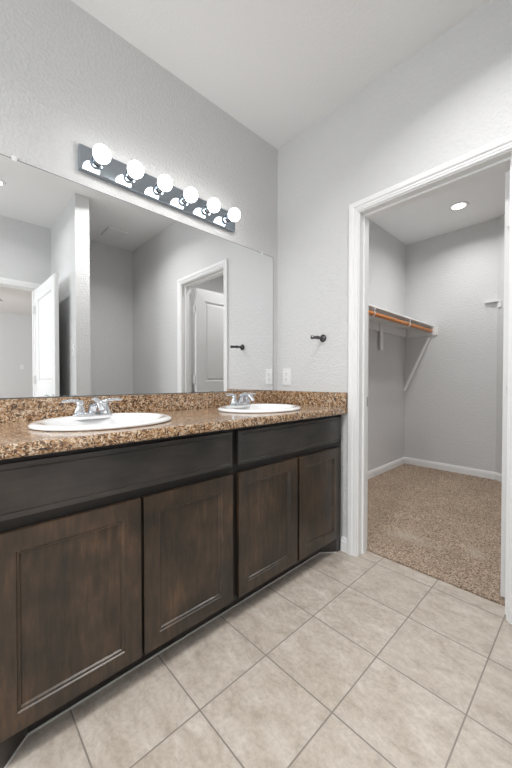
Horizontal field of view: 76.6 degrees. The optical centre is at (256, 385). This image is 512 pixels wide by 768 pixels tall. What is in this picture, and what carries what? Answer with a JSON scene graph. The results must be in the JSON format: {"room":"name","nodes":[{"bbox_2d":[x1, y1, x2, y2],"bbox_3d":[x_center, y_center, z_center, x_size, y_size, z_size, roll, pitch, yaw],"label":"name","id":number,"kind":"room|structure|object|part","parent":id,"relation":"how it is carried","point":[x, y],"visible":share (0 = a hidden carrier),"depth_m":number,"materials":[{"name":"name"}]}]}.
{"room":"bathroom","nodes":[
{"label":"bathroom","id":0,"kind":"room"},
{"bbox_2d":[0,0,405,470],"bbox_3d":[-0.333,-0.346,2.031,6.225,2.743,0.148,-1,1,-44],"label":"wall","id":1,"kind":"structure","parent":0,"point":[67,79],"depth_m":1.70,"materials":[{"name":"white paint"}]},
{"bbox_2d":[0,154,272,398],"bbox_3d":[-0.500,-0.441,1.761,1.713,0.974,0.009,-1,1,-44],"label":"wall mirror","id":2,"kind":"object","parent":1,"relation":"attached to","point":[102,294],"visible":1,"depth_m":1.58,"materials":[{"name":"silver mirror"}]},
{"bbox_2d":[0,390,276,422],"bbox_3d":[-0.484,0.094,1.775,1.744,0.091,0.019,-1,1,-44],"label":"backsplash","id":3,"kind":"structure","parent":1,"relation":"attached to","point":[26,409],"depth_m":1.62,"materials":[{"name":"brown stone"}]},
{"bbox_2d":[78,143,239,232],"bbox_3d":[-0.433,-1.030,1.726,0.904,0.110,0.138,-1,1,-44],"label":"vanity light bar","id":4,"kind":"object","parent":1,"relation":"attached to","point":[97,162],"visible":1,"depth_m":1.65,"materials":[{"name":"grey metal"}]},
{"bbox_2d":[89,144,110,169],"bbox_3d":[-0.700,-1.026,1.453,0.075,0.075,0.112,-1,1,-44],"label":"bulb","id":5,"kind":"object","parent":4,"relation":"attached to","point":[100,155],"depth_m":1.44,"materials":[{"name":"white glass"}]},
{"bbox_2d":[123,160,143,182],"bbox_3d":[-0.589,-1.028,1.558,0.075,0.075,0.112,-1,1,-44],"label":"bulb","id":6,"kind":"object","parent":4,"relation":"attached to","point":[132,172],"depth_m":1.54,"materials":[{"name":"white glass"}]},
{"bbox_2d":[153,174,172,195],"bbox_3d":[-0.479,-1.029,1.664,0.075,0.075,0.112,-1,1,-44],"label":"bulb","id":7,"kind":"object","parent":4,"relation":"attached to","point":[161,186],"depth_m":1.64,"materials":[{"name":"white glass"}]},
{"bbox_2d":[179,187,197,205],"bbox_3d":[-0.368,-1.031,1.769,0.075,0.075,0.112,-1,1,-44],"label":"bulb","id":8,"kind":"object","parent":4,"relation":"attached to","point":[189,196],"depth_m":1.75,"materials":[{"name":"white glass"}]},
{"bbox_2d":[202,198,219,215],"bbox_3d":[-0.258,-1.033,1.874,0.075,0.075,0.112,-1,1,-44],"label":"bulb","id":9,"kind":"object","parent":4,"relation":"attached to","point":[210,207],"depth_m":1.85,"materials":[{"name":"white glass"}]},
{"bbox_2d":[223,208,239,223],"bbox_3d":[-0.147,-1.034,1.979,0.075,0.075,0.112,-1,1,-44],"label":"bulb","id":10,"kind":"object","parent":4,"relation":"attached to","point":[231,216],"depth_m":1.96,"materials":[{"name":"white glass"}]},
{"bbox_2d":[368,304,437,390],"bbox_3d":[1.183,-0.301,3.169,2.229,0.782,0.386,-1,1,-44],"label":"closet shelf","id":11,"kind":"object","parent":1,"relation":"attached to","point":[375,323],"visible":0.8,"depth_m":3.64,"materials":[{"name":"white paint"}]},
{"bbox_2d":[369,310,433,332],"bbox_3d":[1.269,-0.627,3.067,2.200,0.052,0.052,-1,1,-44],"label":"closet rod","id":12,"kind":"object","parent":11,"relation":"attached to","point":[371,313],"visible":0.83,"depth_m":3.17,"materials":[{"name":"orange wood"}]},
{"bbox_2d":[7,463,511,767],"bbox_3d":[0.401,1.093,0.995,6.430,0.136,2.995,-1,1,-44],"label":"floor","id":13,"kind":"structure","parent":0,"point":[343,660],"depth_m":1.18,"materials":[{"name":"beige tile"}]},
{"bbox_2d":[0,429,232,767],"bbox_3d":[-0.593,0.611,1.306,0.858,0.851,0.556,-1,1,-44],"label":"vanity cabinet","id":14,"kind":"object","parent":13,"relation":"on","point":[112,556],"visible":0.94,"depth_m":1.03,"materials":[{"name":"brown wood"}]},
{"bbox_3d":[-0.547,0.664,0.979,0.403,0.548,0.018,-1,1,-44],"label":"door","id":15,"kind":"part","parent":14,"relation":"part of","materials":[{"name":"brown wood"}]},
{"bbox_3d":[-0.401,0.278,1.112,0.806,0.148,0.018,-1,1,-44],"label":"drawer","id":16,"kind":"part","parent":14,"relation":"part of","materials":[{"name":"brown wood"}]},
{"bbox_3d":[-0.421,0.564,1.124,0.858,0.751,0.019,-1,1,-44],"label":"frame","id":17,"kind":"part","parent":14,"relation":"part of","materials":[{"name":"black wood"}]},
{"bbox_2d":[0,390,347,459],"bbox_3d":[-0.283,0.116,1.578,1.763,0.130,0.582,-1,1,-44],"label":"countertop","id":18,"kind":"structure","parent":14,"relation":"on","point":[191,413],"depth_m":1.39,"materials":[{"name":"brown stone"}]},
{"bbox_2d":[61,397,121,415],"bbox_3d":[-0.704,0.089,1.397,0.175,0.078,0.186,0,1,3],"label":"faucet","id":19,"kind":"object","parent":18,"relation":"on","point":[103,405],"visible":1,"depth_m":1.37,"materials":[{"name":"silver metal"}]},
{"bbox_3d":[-0.765,0.070,1.342,0.026,0.024,0.079,1,1,39],"label":"lever","id":20,"kind":"part","parent":19,"relation":"part of","materials":[{"name":"silver metal"}]},
{"bbox_3d":[-0.746,0.092,1.367,0.050,0.058,0.050,-1,1,-44],"label":"handle","id":21,"kind":"part","parent":19,"relation":"part of","materials":[{"name":"silver metal"}]},
{"bbox_3d":[-0.678,0.087,1.369,0.042,0.072,0.143,-1,1,-44],"label":"spout","id":22,"kind":"part","parent":19,"relation":"part of","materials":[{"name":"silver metal"}]},
{"bbox_3d":[-0.672,0.091,1.437,0.050,0.058,0.050,-1,1,-44],"label":"handle","id":23,"kind":"part","parent":19,"relation":"part of","materials":[{"name":"silver metal"}]},
{"bbox_3d":[-0.646,0.068,1.455,0.079,0.024,0.026,-1,1,-36],"label":"lever","id":24,"kind":"part","parent":19,"relation":"part of","materials":[{"name":"silver metal"}]},
{"bbox_2d":[28,413,171,430],"bbox_3d":[-0.589,0.211,1.278,0.514,0.163,0.430,-1,1,-44],"label":"sink","id":25,"kind":"object","parent":18,"relation":"in","point":[114,420],"visible":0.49,"depth_m":1.29,"materials":[{"name":"white ceramic"}]},
{"bbox_2d":[225,392,255,404],"bbox_3d":[-0.094,0.080,1.978,0.175,0.078,0.186,0,1,3],"label":"faucet","id":26,"kind":"object","parent":18,"relation":"on","point":[239,401],"visible":1,"depth_m":1.94,"materials":[{"name":"silver metal"}]},
{"bbox_3d":[-0.136,0.083,1.947,0.050,0.058,0.050,-1,1,-44],"label":"handle","id":27,"kind":"part","parent":26,"relation":"part of","materials":[{"name":"silver metal"}]},
{"bbox_3d":[-0.068,0.078,1.950,0.042,0.072,0.143,-1,1,-44],"label":"spout","id":28,"kind":"part","parent":26,"relation":"part of","materials":[{"name":"silver metal"}]},
{"bbox_3d":[-0.062,0.082,2.018,0.050,0.058,0.050,-1,1,-44],"label":"handle","id":29,"kind":"part","parent":26,"relation":"part of","materials":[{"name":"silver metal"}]},
{"bbox_2d":[217,404,300,412],"bbox_3d":[0.021,0.202,1.859,0.514,0.163,0.430,-1,1,-44],"label":"sink","id":30,"kind":"object","parent":18,"relation":"in","point":[251,408],"visible":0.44,"depth_m":1.90,"materials":[{"name":"white ceramic"}]},
{"bbox_3d":[-0.251,0.660,1.261,0.394,0.548,0.018,-1,1,-44],"label":"door","id":31,"kind":"part","parent":14,"relation":"part of","materials":[{"name":"brown wood"}]},
{"bbox_2d":[223,414,340,612],"bbox_3d":[0.031,0.602,1.899,0.864,0.851,0.556,-1,1,-44],"label":"vanity cabinet","id":32,"kind":"object","parent":13,"relation":"on","point":[287,475],"visible":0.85,"depth_m":1.63,"materials":[{"name":"brown wood"}]},
{"bbox_3d":[0.063,0.655,1.560,0.401,0.548,0.018,-1,1,-44],"label":"door","id":33,"kind":"part","parent":32,"relation":"part of","materials":[{"name":"brown wood"}]},
{"bbox_3d":[0.212,0.269,1.696,0.821,0.148,0.018,-1,1,-44],"label":"drawer","id":34,"kind":"part","parent":32,"relation":"part of","materials":[{"name":"brown wood"}]},
{"bbox_3d":[0.361,0.651,1.844,0.392,0.548,0.018,-1,1,-44],"label":"door","id":35,"kind":"part","parent":32,"relation":"part of","materials":[{"name":"brown wood"}]},
{"bbox_2d":[71,0,509,244],"bbox_3d":[0.506,-1.754,1.073,6.750,0.100,3.065,-1,1,-44],"label":"ceiling","id":36,"kind":"structure","parent":0,"point":[278,68],"depth_m":1.67,"materials":[{"name":"white paint"}]},
{"bbox_2d":[449,201,468,210],"bbox_3d":[1.956,-1.730,3.133,0.168,0.008,0.168,-1,1,-44],"label":"recessed light","id":37,"kind":"object","parent":36,"relation":"in","point":[460,205],"visible":1,"depth_m":3.12,"materials":[{"name":"white glass"}]},
{"bbox_2d":[277,0,511,548],"bbox_3d":[1.093,-0.338,1.490,0.115,2.743,2.830,-1,1,-44],"label":"wall","id":38,"kind":"structure","parent":0,"point":[451,99],"depth_m":1.93,"materials":[{"name":"white paint"}]},
{"bbox_2d":[283,368,290,384],"bbox_3d":[0.216,-0.061,2.325,0.009,0.116,0.073,-1,1,-44],"label":"wall outlet","id":39,"kind":"object","parent":38,"relation":"attached to","point":[286,372],"visible":1,"depth_m":2.32,"materials":[{"name":"white plastic"}]},
{"bbox_2d":[310,334,325,341],"bbox_3d":[0.386,-0.303,2.057,0.128,0.049,0.049,-1,1,-44],"label":"robe hook","id":40,"kind":"object","parent":38,"relation":"attached to","point":[322,338],"visible":1,"depth_m":2.07,"materials":[{"name":"grey metal"}]},
{"bbox_3d":[0.379,-0.301,2.050,0.108,0.028,0.025,-1,1,-44],"label":"post","id":41,"kind":"part","parent":40,"relation":"part of","materials":[{"name":"grey metal"}]},
{"bbox_2d":[341,537,346,552],"bbox_3d":[0.542,0.983,1.996,0.013,0.085,0.046,-1,1,-44],"label":"baseboard","id":42,"kind":"structure","parent":38,"relation":"attached to","point":[343,539],"depth_m":1.99,"materials":[{"name":"white paint"}]},
{"bbox_2d":[347,134,511,624],"bbox_3d":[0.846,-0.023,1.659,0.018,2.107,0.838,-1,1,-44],"label":"trim","id":43,"kind":"structure","parent":38,"relation":"attached to","point":[504,144],"depth_m":1.91,"materials":[{"name":"white paint"}]},
{"bbox_2d":[500,170,509,597],"bbox_3d":[1.434,0.001,1.767,0.725,2.020,0.173,-1,1,-44],"label":"door","id":44,"kind":"structure","parent":38,"relation":"in","point":[507,174],"depth_m":1.54,"materials":[{"name":"white paint"}]},
{"bbox_2d":[405,218,497,471],"bbox_3d":[2.651,-0.366,3.327,0.115,2.743,2.153,-1,1,-44],"label":"wall","id":45,"kind":"structure","parent":0,"point":[450,395],"depth_m":3.67,"materials":[{"name":"white paint"}]},
{"bbox_2d":[496,214,504,473],"bbox_3d":[2.612,-0.356,2.653,0.870,2.743,1.200,-1,1,-44],"label":"wall","id":46,"kind":"structure","parent":0,"point":[501,220],"depth_m":3.34,"materials":[{"name":"white paint"}]},
{"bbox_2d":[368,457,501,481],"bbox_3d":[1.739,0.969,2.569,2.280,0.085,2.023,-1,1,-44],"label":"baseboard","id":47,"kind":"structure","parent":46,"relation":"attached to","point":[412,461],"depth_m":3.67,"materials":[{"name":"white paint"}]},
{"bbox_2d":[485,300,501,307],"bbox_3d":[2.478,-0.845,3.392,0.038,0.078,0.152,-1,1,-38],"label":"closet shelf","id":48,"kind":"object","parent":46,"relation":"attached to","point":[498,301],"visible":1,"depth_m":3.35,"materials":[{"name":"white paint"}]}
]}

